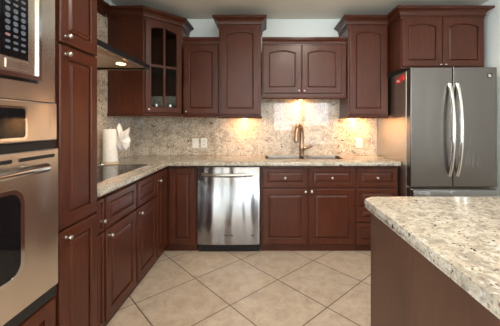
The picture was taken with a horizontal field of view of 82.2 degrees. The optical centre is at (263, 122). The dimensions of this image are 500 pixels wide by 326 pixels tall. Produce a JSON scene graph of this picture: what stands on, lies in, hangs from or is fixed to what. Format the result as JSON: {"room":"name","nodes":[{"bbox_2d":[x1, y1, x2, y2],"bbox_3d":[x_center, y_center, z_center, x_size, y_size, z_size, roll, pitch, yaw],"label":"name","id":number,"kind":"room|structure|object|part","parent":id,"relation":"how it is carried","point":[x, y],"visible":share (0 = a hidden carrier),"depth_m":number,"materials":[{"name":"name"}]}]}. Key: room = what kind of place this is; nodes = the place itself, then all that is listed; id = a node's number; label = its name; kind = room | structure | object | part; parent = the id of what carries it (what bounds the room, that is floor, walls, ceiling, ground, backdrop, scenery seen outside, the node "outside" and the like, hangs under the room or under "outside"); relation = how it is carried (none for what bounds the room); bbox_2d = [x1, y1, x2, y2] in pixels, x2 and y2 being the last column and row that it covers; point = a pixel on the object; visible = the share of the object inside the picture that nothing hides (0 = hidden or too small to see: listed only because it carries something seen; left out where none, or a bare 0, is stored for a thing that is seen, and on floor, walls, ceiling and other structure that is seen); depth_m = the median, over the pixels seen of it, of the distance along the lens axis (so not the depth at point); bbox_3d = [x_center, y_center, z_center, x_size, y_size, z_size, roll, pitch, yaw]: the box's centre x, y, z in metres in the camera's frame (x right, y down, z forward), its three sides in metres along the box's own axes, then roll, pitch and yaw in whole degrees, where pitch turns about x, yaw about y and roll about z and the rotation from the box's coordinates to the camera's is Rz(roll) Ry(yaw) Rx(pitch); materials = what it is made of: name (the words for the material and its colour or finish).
{"room":"kitchen","nodes":[
{"label":"kitchen","id":0,"kind":"room"},
{"bbox_2d":[104,0,115,17],"bbox_3d":[-1.635,0.024,0.163,0.120,2.553,6.566,0,0,0],"label":"wall","id":1,"kind":"structure","parent":0,"point":[109,2],"depth_m":2.92,"materials":[{"name":"paint"}]},
{"bbox_2d":[97,0,110,16],"bbox_3d":[-1.526,-1.091,2.250,0.066,0.109,1.100,0,0,0],"label":"valance","id":2,"kind":"object","parent":1,"relation":"attached to","point":[103,7],"visible":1,"depth_m":2.71,"materials":[{"name":"brown wood"}]},
{"bbox_2d":[97,12,133,163],"bbox_3d":[-1.565,-0.328,2.546,0.017,1.424,1.761,0,0,0],"label":"backsplash","id":3,"kind":"structure","parent":1,"relation":"attached to","point":[104,121],"depth_m":2.79,"materials":[{"name":"beige stone"}]},
{"bbox_2d":[95,39,149,69],"bbox_3d":[-1.292,-0.498,2.138,0.526,0.065,0.877,0,0,0],"label":"range hood","id":4,"kind":"object","parent":1,"relation":"attached to","point":[109,57],"visible":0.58,"depth_m":2.19,"materials":[{"name":"silver metal"}]},
{"bbox_3d":[-1.292,-0.500,2.138,0.507,0.010,0.857,0,0,0],"label":"underside panel","id":5,"kind":"part","parent":4,"relation":"part of","materials":[{"name":"silver metal"}]},
{"bbox_2d":[106,231,370,325],"bbox_3d":[0.362,1.350,0.223,4.115,0.100,6.686,0,0,0],"label":"floor","id":6,"kind":"structure","parent":0,"point":[182,288],"depth_m":2.21,"materials":[{"name":"beige tile"}]},
{"bbox_2d":[0,98,55,325],"bbox_3d":[-1.240,0.077,0.930,0.664,2.445,0.780,0,0,0],"label":"tall cabinet","id":7,"kind":"object","parent":6,"relation":"on","point":[45,315],"visible":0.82,"depth_m":1.24,"materials":[{"name":"brown wood"}]},
{"bbox_2d":[0,0,54,102],"bbox_3d":[-1.222,-0.343,0.928,0.578,0.501,0.752,0,0,0],"label":"microwave oven","id":8,"kind":"object","parent":7,"relation":"in","point":[27,27],"visible":1,"depth_m":1.14,"materials":[{"name":"silver metal"}]},
{"bbox_3d":[-0.939,-0.392,1.082,0.003,0.292,0.112,0,0,0],"label":"control panel","id":9,"kind":"part","parent":8,"relation":"part of","materials":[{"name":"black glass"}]},
{"bbox_3d":[-0.955,-0.368,0.900,0.028,0.352,0.570,0,0,0],"label":"panel","id":10,"kind":"part","parent":8,"relation":"part of","materials":[{"name":"metal"}]},
{"bbox_3d":[-0.951,-0.371,0.896,0.036,0.394,0.612,0,0,0],"label":"frame","id":11,"kind":"part","parent":8,"relation":"part of","materials":[{"name":"metal"}]},
{"bbox_2d":[0,99,57,325],"bbox_3d":[-1.196,0.346,0.929,0.649,0.869,0.754,0,0,0],"label":"wall oven","id":12,"kind":"object","parent":7,"relation":"in","point":[28,129],"visible":1,"depth_m":1.13,"materials":[{"name":"silver metal"}]},
{"bbox_3d":[-0.903,0.182,0.918,0.063,0.038,0.520,0,0,0],"label":"handle","id":13,"kind":"part","parent":12,"relation":"part of","materials":[{"name":"metal"}]},
{"bbox_3d":[-0.960,0.094,0.929,0.018,0.032,0.754,0,0,0],"label":"door gap trim","id":14,"kind":"part","parent":12,"relation":"part of","materials":[{"name":"black plastic"}]},
{"bbox_3d":[-0.956,-0.006,0.928,0.026,0.164,0.752,0,0,0],"label":"control panel","id":15,"kind":"part","parent":12,"relation":"part of","materials":[{"name":"metal"}]},
{"bbox_3d":[-0.960,1.004,0.930,0.021,0.421,0.752,0,0,0],"label":"drawer","id":16,"kind":"part","parent":7,"relation":"part of","materials":[{"name":"brown wood"}]},
{"bbox_2d":[54,0,96,325],"bbox_3d":[-1.240,0.077,1.513,0.664,2.445,0.384,0,0,0],"label":"pantry cabinet","id":17,"kind":"object","parent":6,"relation":"on","point":[75,20],"visible":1,"depth_m":1.45,"materials":[{"name":"brown wood"}]},
{"bbox_3d":[-0.933,-0.415,1.369,0.033,0.025,0.025,0,0,0],"label":"knob","id":18,"kind":"part","parent":17,"relation":"part of","materials":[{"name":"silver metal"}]},
{"bbox_3d":[-0.933,-0.330,1.369,0.033,0.025,0.025,0,0,0],"label":"knob","id":19,"kind":"part","parent":17,"relation":"part of","materials":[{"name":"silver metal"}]},
{"bbox_3d":[-0.933,0.548,1.371,0.033,0.025,0.025,0,0,0],"label":"knob","id":20,"kind":"part","parent":17,"relation":"part of","materials":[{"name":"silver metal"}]},
{"bbox_3d":[-0.960,-0.714,1.482,0.021,0.663,0.298,0,0,0],"label":"door","id":21,"kind":"part","parent":17,"relation":"part of","materials":[{"name":"brown wood"}]},
{"bbox_3d":[-0.960,0.066,1.482,0.021,0.868,0.298,0,0,0],"label":"door","id":22,"kind":"part","parent":17,"relation":"part of","materials":[{"name":"brown wood"}]},
{"bbox_3d":[-0.960,0.865,1.482,0.021,0.701,0.298,0,0,0],"label":"door","id":23,"kind":"part","parent":17,"relation":"part of","materials":[{"name":"brown wood"}]},
{"bbox_2d":[95,196,106,325],"bbox_3d":[-1.250,0.864,1.688,0.644,0.872,0.088,0,0,0],"label":"base cabinet","id":24,"kind":"object","parent":6,"relation":"on","point":[100,201],"visible":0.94,"depth_m":1.69,"materials":[{"name":"brown wood"}]},
{"bbox_3d":[-0.972,0.547,1.688,0.021,0.190,0.076,0,0,0],"label":"door","id":25,"kind":"part","parent":24,"relation":"part of","materials":[{"name":"brown wood"}]},
{"bbox_3d":[-0.972,0.936,1.688,0.021,0.557,0.076,0,0,0],"label":"door","id":26,"kind":"part","parent":24,"relation":"part of","materials":[{"name":"brown wood"}]},
{"bbox_2d":[102,182,135,325],"bbox_3d":[-1.250,0.864,1.951,0.644,0.872,0.436,0,0,0],"label":"base cabinet","id":27,"kind":"object","parent":6,"relation":"on","point":[119,230],"visible":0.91,"depth_m":1.90,"materials":[{"name":"brown wood"}]},
{"bbox_3d":[-0.972,0.547,1.952,0.021,0.190,0.410,0,0,0],"label":"drawer","id":28,"kind":"part","parent":27,"relation":"part of","materials":[{"name":"brown wood"}]},
{"bbox_2d":[130,172,155,293],"bbox_3d":[-1.250,0.864,2.371,0.644,0.872,0.402,0,0,0],"label":"base cabinet","id":29,"kind":"object","parent":6,"relation":"on","point":[145,208],"visible":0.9,"depth_m":2.32,"materials":[{"name":"brown wood"}]},
{"bbox_3d":[-0.972,0.547,2.372,0.021,0.190,0.376,0,0,0],"label":"drawer","id":30,"kind":"part","parent":29,"relation":"part of","materials":[{"name":"brown wood"}]},
{"bbox_3d":[-0.972,0.936,2.372,0.021,0.557,0.376,0,0,0],"label":"door","id":31,"kind":"part","parent":29,"relation":"part of","materials":[{"name":"brown wood"}]},
{"bbox_2d":[151,166,198,266],"bbox_3d":[-1.125,0.864,3.009,0.895,0.872,0.869,0,0,0],"label":"base cabinet","id":32,"kind":"object","parent":6,"relation":"on","point":[176,196],"visible":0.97,"depth_m":2.86,"materials":[{"name":"brown wood"}]},
{"bbox_3d":[-0.972,0.833,2.720,0.021,0.765,0.276,0,0,0],"label":"door","id":33,"kind":"part","parent":32,"relation":"part of","materials":[{"name":"brown wood"}]},
{"bbox_3d":[-0.821,0.833,2.872,0.262,0.765,0.021,0,0,0],"label":"door","id":34,"kind":"part","parent":32,"relation":"part of","materials":[{"name":"brown wood"}]},
{"bbox_2d":[97,155,400,196],"bbox_3d":[-0.113,0.405,2.544,2.921,0.040,1.800,0,0,0],"label":"countertop","id":35,"kind":"structure","parent":32,"relation":"on","point":[157,162],"depth_m":2.81,"materials":[{"name":"stone"}]},
{"bbox_2d":[101,126,118,163],"bbox_3d":[-1.430,0.206,2.662,0.148,0.358,0.148,0,0,0],"label":"paper towel holder","id":36,"kind":"object","parent":35,"relation":"on","point":[110,127],"visible":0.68,"depth_m":2.61,"materials":[{"name":"silver metal"}]},
{"bbox_2d":[103,123,130,161],"bbox_3d":[-1.368,0.179,2.661,0.252,0.355,0.128,0,0,0],"label":"paper towel roll","id":37,"kind":"object","parent":36,"relation":"on","point":[113,139],"visible":1,"depth_m":2.63,"materials":[{"name":"white paper"}]},
{"bbox_2d":[97,164,149,184],"bbox_3d":[-1.244,0.378,2.119,0.437,0.012,0.913,0,0,0],"label":"cooktop","id":38,"kind":"object","parent":35,"relation":"in","point":[105,172],"visible":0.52,"depth_m":2.26,"materials":[{"name":"black glass"}]},
{"bbox_2d":[294,124,312,155],"bbox_3d":[0.424,0.197,3.329,0.263,0.376,0.146,0,0,-34],"label":"faucet","id":39,"kind":"object","parent":35,"relation":"on","point":[299,128],"visible":1,"depth_m":3.36,"materials":[{"name":"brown metal"}]},
{"bbox_3d":[0.407,0.127,3.315,0.051,0.236,0.224,0,0,28],"label":"spout","id":40,"kind":"part","parent":39,"relation":"part of","materials":[{"name":"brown metal"}]},
{"bbox_2d":[264,155,344,159],"bbox_3d":[0.435,0.487,3.187,0.876,0.210,0.350,0,0,0],"label":"sink","id":41,"kind":"object","parent":35,"relation":"in","point":[269,157],"visible":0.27,"depth_m":3.34,"materials":[{"name":"metal"}]},
{"bbox_3d":[0.229,0.487,3.187,0.464,0.210,0.350,0,0,0],"label":"bowl","id":42,"kind":"part","parent":41,"relation":"part of","materials":[{"name":"metal"}]},
{"bbox_3d":[0.668,0.487,3.187,0.410,0.210,0.350,0,0,0],"label":"bowl","id":43,"kind":"part","parent":41,"relation":"part of","materials":[{"name":"metal"}]},
{"bbox_2d":[198,166,259,250],"bbox_3d":[-0.354,0.864,3.102,0.616,0.864,0.662,0,0,0],"label":"dishwasher","id":44,"kind":"object","parent":6,"relation":"on","point":[228,196],"visible":0.99,"depth_m":2.85,"materials":[{"name":"silver metal"}]},
{"bbox_3d":[-0.354,0.506,2.814,0.515,0.032,0.085,0,0,0],"label":"handle","id":45,"kind":"part","parent":44,"relation":"part of","materials":[{"name":"metal"}]},
{"bbox_3d":[-0.354,1.257,2.902,0.616,0.078,0.020,0,0,0],"label":"kick plate","id":46,"kind":"part","parent":44,"relation":"part of","materials":[{"name":"black plastic"}]},
{"bbox_2d":[261,166,354,250],"bbox_3d":[0.444,0.864,3.136,0.951,0.872,0.615,0,0,0],"label":"base cabinet","id":47,"kind":"object","parent":6,"relation":"on","point":[304,208],"visible":0.99,"depth_m":2.86,"materials":[{"name":"brown wood"}]},
{"bbox_3d":[0.212,0.547,2.872,0.452,0.190,0.021,0,0,0],"label":"drawer","id":48,"kind":"part","parent":47,"relation":"part of","materials":[{"name":"brown wood"}]},
{"bbox_3d":[0.212,0.938,2.872,0.452,0.555,0.021,0,0,0],"label":"door","id":49,"kind":"part","parent":47,"relation":"part of","materials":[{"name":"brown wood"}]},
{"bbox_3d":[0.444,0.514,3.163,0.951,0.173,0.561,0,0,0],"label":"rail","id":50,"kind":"part","parent":47,"relation":"part of","materials":[{"name":"brown wood"}]},
{"bbox_3d":[0.681,0.547,2.872,0.454,0.190,0.021,0,0,0],"label":"drawer","id":51,"kind":"part","parent":47,"relation":"part of","materials":[{"name":"brown wood"}]},
{"bbox_3d":[0.681,0.938,2.872,0.454,0.555,0.021,0,0,0],"label":"door","id":52,"kind":"part","parent":47,"relation":"part of","materials":[{"name":"brown wood"}]},
{"bbox_2d":[354,166,397,250],"bbox_3d":[1.134,0.864,3.136,0.428,0.872,0.615,0,0,0],"label":"base cabinet","id":53,"kind":"object","parent":6,"relation":"on","point":[370,181],"visible":0.51,"depth_m":2.86,"materials":[{"name":"brown wood"}]},
{"bbox_3d":[1.134,1.111,2.872,0.400,0.209,0.021,0,0,0],"label":"drawer","id":54,"kind":"part","parent":53,"relation":"part of","materials":[{"name":"brown wood"}]},
{"bbox_3d":[1.134,0.915,2.872,0.400,0.149,0.021,0,0,0],"label":"drawer","id":55,"kind":"part","parent":53,"relation":"part of","materials":[{"name":"brown wood"}]},
{"bbox_3d":[1.134,0.742,2.872,0.400,0.167,0.021,0,0,0],"label":"drawer","id":56,"kind":"part","parent":53,"relation":"part of","materials":[{"name":"brown wood"}]},
{"bbox_3d":[1.134,0.547,2.872,0.400,0.190,0.021,0,0,0],"label":"drawer","id":57,"kind":"part","parent":53,"relation":"part of","materials":[{"name":"brown wood"}]},
{"bbox_2d":[371,213,499,325],"bbox_3d":[1.083,0.863,0.381,1.075,0.874,2.162,0,0,0],"label":"kitchen island","id":58,"kind":"object","parent":6,"relation":"on","point":[407,289],"visible":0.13,"depth_m":1.06,"materials":[{"name":"brown wood"}]},
{"bbox_2d":[364,197,499,318],"bbox_3d":[1.085,0.405,0.371,1.150,0.041,2.242,0,0,0],"label":"island countertop","id":59,"kind":"structure","parent":58,"relation":"on","point":[460,236],"depth_m":1.01,"materials":[{"name":"stone"}]},
{"bbox_2d":[377,67,497,196],"bbox_3d":[1.758,0.383,2.994,0.803,1.810,0.864,0,0,0],"label":"refrigerator","id":60,"kind":"object","parent":6,"relation":"on","point":[440,125],"visible":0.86,"depth_m":2.65,"materials":[{"name":"metal"}]},
{"bbox_3d":[1.552,0.038,2.689,0.390,1.112,0.078,0,0,0],"label":"door","id":61,"kind":"part","parent":60,"relation":"part of","materials":[{"name":"metal"}]},
{"bbox_3d":[1.714,0.062,2.611,0.038,0.860,0.100,0,0,0],"label":"handle","id":62,"kind":"part","parent":60,"relation":"part of","materials":[{"name":"metal"}]},
{"bbox_3d":[1.758,0.907,2.689,0.803,0.595,0.078,0,0,0],"label":"freezer drawer","id":63,"kind":"part","parent":60,"relation":"part of","materials":[{"name":"metal"}]},
{"bbox_3d":[1.758,0.652,2.635,0.779,0.072,0.030,0,0,0],"label":"handle","id":64,"kind":"part","parent":60,"relation":"part of","materials":[{"name":"metal"}]},
{"bbox_3d":[1.786,0.062,2.611,0.038,0.860,0.100,0,0,0],"label":"handle","id":65,"kind":"part","parent":60,"relation":"part of","materials":[{"name":"metal"}]},
{"bbox_3d":[1.956,0.038,2.689,0.407,1.112,0.078,0,0,0],"label":"door","id":66,"kind":"part","parent":60,"relation":"part of","materials":[{"name":"metal"}]},
{"bbox_2d":[187,19,340,230],"bbox_3d":[0.362,0.024,3.506,4.115,2.553,0.120,0,0,0],"label":"wall","id":67,"kind":"structure","parent":0,"point":[202,27],"depth_m":3.45,"materials":[{"name":"paint"}]},
{"bbox_2d":[107,6,193,116],"bbox_3d":[-1.199,-0.608,3.113,0.712,1.074,0.660,0,0,0],"label":"upper cabinet","id":68,"kind":"object","parent":67,"relation":"attached to","point":[152,36],"visible":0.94,"depth_m":2.85,"materials":[{"name":"brown wood"}]},
{"bbox_3d":[-1.199,-0.083,2.931,0.728,0.024,0.180,0,0,-25],"label":"light rail","id":69,"kind":"part","parent":68,"relation":"part of","materials":[{"name":"brown wood"}]},
{"bbox_3d":[-1.127,-1.091,3.034,0.971,0.109,0.307,0,0,-43],"label":"crown moulding","id":70,"kind":"part","parent":68,"relation":"part of","materials":[{"name":"brown wood"}]},
{"bbox_3d":[-1.058,-0.578,3.003,0.018,0.965,0.424,0,0,44],"label":"frame","id":71,"kind":"part","parent":68,"relation":"part of","materials":[{"name":"brown wood"}]},
{"bbox_2d":[151,66,175,74],"bbox_3d":[-1.234,-0.585,3.147,0.618,0.018,0.565,0,0,0],"label":"shelf","id":72,"kind":"object","parent":68,"relation":"attached to","point":[155,70],"depth_m":3.14,"materials":[{"name":"brown wood"}]},
{"bbox_3d":[-1.044,-0.576,2.989,0.020,0.937,0.400,0,0,44],"label":"door","id":73,"kind":"part","parent":68,"relation":"part of","materials":[{"name":"brown wood"}]},
{"bbox_2d":[182,37,218,116],"bbox_3d":[-0.686,-0.496,3.266,0.396,0.870,0.354,0,0,0],"label":"upper cabinet","id":74,"kind":"object","parent":67,"relation":"attached to","point":[200,54],"visible":0.9,"depth_m":3.11,"materials":[{"name":"brown wood"}]},
{"bbox_3d":[-0.686,-0.889,3.115,0.396,0.085,0.041,0,0,0],"label":"crown moulding","id":75,"kind":"part","parent":74,"relation":"part of","materials":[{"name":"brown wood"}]},
{"bbox_3d":[-0.686,-0.073,3.136,0.396,0.024,0.030,0,0,0],"label":"light rail","id":76,"kind":"part","parent":74,"relation":"part of","materials":[{"name":"brown wood"}]},
{"bbox_2d":[212,15,266,118],"bbox_3d":[-0.260,-0.598,3.232,0.577,1.094,0.422,0,0,0],"label":"upper cabinet","id":77,"kind":"object","parent":67,"relation":"attached to","point":[240,36],"visible":1,"depth_m":3.06,"materials":[{"name":"brown wood"}]},
{"bbox_3d":[-0.260,-1.091,3.232,0.577,0.109,0.422,0,0,0],"label":"crown moulding","id":78,"kind":"part","parent":77,"relation":"part of","materials":[{"name":"brown wood"}]},
{"bbox_3d":[-0.260,-0.063,3.257,0.477,0.024,0.372,0,0,0],"label":"light rail","id":79,"kind":"part","parent":77,"relation":"part of","materials":[{"name":"brown wood"}]},
{"bbox_3d":[-0.260,-0.567,3.072,0.413,0.950,0.021,0,0,0],"label":"door","id":80,"kind":"part","parent":77,"relation":"part of","materials":[{"name":"brown wood"}]},
{"bbox_2d":[134,96,376,154],"bbox_3d":[-0.105,0.032,3.437,2.915,0.704,0.017,0,0,0],"label":"backsplash","id":81,"kind":"structure","parent":67,"relation":"attached to","point":[273,134],"depth_m":3.43,"materials":[{"name":"beige stone"}]},
{"bbox_2d":[192,138,198,147],"bbox_3d":[-0.820,0.242,3.423,0.074,0.118,0.008,0,0,0],"label":"light switch","id":82,"kind":"object","parent":81,"relation":"attached to","point":[195,141],"visible":1,"depth_m":3.42,"materials":[{"name":"white plastic"}]},
{"bbox_2d":[201,138,206,147],"bbox_3d":[-0.718,0.238,3.424,0.074,0.118,0.008,0,0,0],"label":"power outlet","id":83,"kind":"object","parent":81,"relation":"attached to","point":[203,140],"visible":1,"depth_m":3.42,"materials":[{"name":"white plastic"}]},
{"bbox_2d":[356,138,361,147],"bbox_3d":[1.141,0.238,3.424,0.074,0.118,0.008,0,0,0],"label":"power outlet","id":84,"kind":"object","parent":81,"relation":"attached to","point":[358,140],"visible":1,"depth_m":3.42,"materials":[{"name":"white plastic"}]},
{"bbox_2d":[262,37,346,98],"bbox_3d":[0.439,-0.596,3.266,0.922,0.670,0.354,0,0,0],"label":"upper cabinet","id":85,"kind":"object","parent":67,"relation":"attached to","point":[292,67],"visible":1,"depth_m":3.11,"materials":[{"name":"brown wood"}]},
{"bbox_3d":[0.199,-0.588,3.123,0.414,0.525,0.021,0,0,0],"label":"door","id":86,"kind":"part","parent":85,"relation":"part of","materials":[{"name":"brown wood"}]},
{"bbox_3d":[0.439,-0.273,3.136,0.922,0.024,0.030,0,0,0],"label":"light rail","id":87,"kind":"part","parent":85,"relation":"part of","materials":[{"name":"brown wood"}]},
{"bbox_3d":[0.439,-0.889,3.115,0.922,0.085,0.041,0,0,0],"label":"crown moulding","id":88,"kind":"part","parent":85,"relation":"part of","materials":[{"name":"brown wood"}]},
{"bbox_3d":[0.631,-0.588,3.123,0.434,0.525,0.021,0,0,0],"label":"door","id":89,"kind":"part","parent":85,"relation":"part of","materials":[{"name":"brown wood"}]},
{"bbox_2d":[334,15,388,118],"bbox_3d":[1.089,-0.598,3.232,0.492,1.094,0.422,0,0,0],"label":"upper cabinet","id":90,"kind":"object","parent":67,"relation":"attached to","point":[367,35],"visible":0.99,"depth_m":3.06,"materials":[{"name":"brown wood"}]},
{"bbox_3d":[1.089,-1.091,3.232,0.492,0.109,0.422,0,0,0],"label":"crown moulding","id":91,"kind":"part","parent":90,"relation":"part of","materials":[{"name":"brown wood"}]},
{"bbox_3d":[1.114,-0.063,3.257,0.442,0.024,0.372,0,0,0],"label":"light rail","id":92,"kind":"part","parent":90,"relation":"part of","materials":[{"name":"brown wood"}]},
{"bbox_3d":[1.120,-0.567,3.072,0.394,0.950,0.021,0,0,0],"label":"door","id":93,"kind":"part","parent":90,"relation":"part of","materials":[{"name":"brown wood"}]},
{"bbox_2d":[387,5,494,77],"bbox_3d":[1.771,-0.844,3.111,0.950,0.603,0.663,0,0,0],"label":"upper cabinet","id":94,"kind":"object","parent":67,"relation":"attached to","point":[452,36],"visible":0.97,"depth_m":2.82,"materials":[{"name":"brown wood"}]},
{"bbox_3d":[1.565,-0.800,2.832,0.393,0.484,0.021,0,0,0],"label":"door","id":95,"kind":"part","parent":94,"relation":"part of","materials":[{"name":"brown wood"}]},
{"bbox_3d":[1.771,-1.091,3.111,0.950,0.109,0.663,0,0,0],"label":"crown moulding","id":96,"kind":"part","parent":94,"relation":"part of","materials":[{"name":"brown wood"}]},
{"bbox_3d":[1.970,-0.800,2.832,0.407,0.484,0.021,0,0,0],"label":"door","id":97,"kind":"part","parent":94,"relation":"part of","materials":[{"name":"brown wood"}]},
{"bbox_2d":[110,0,488,18],"bbox_3d":[0.362,-1.303,0.223,4.115,0.100,6.686,0,0,0],"label":"ceiling","id":98,"kind":"structure","parent":0,"point":[189,9],"depth_m":3.08,"materials":[{"name":"white paint"}]},
{"bbox_2d":[482,0,499,196],"bbox_3d":[2.360,0.024,0.163,0.120,2.553,6.566,0,0,0],"label":"wall","id":99,"kind":"structure","parent":0,"point":[492,18],"depth_m":2.84,"materials":[{"name":"paint"}]}
]}

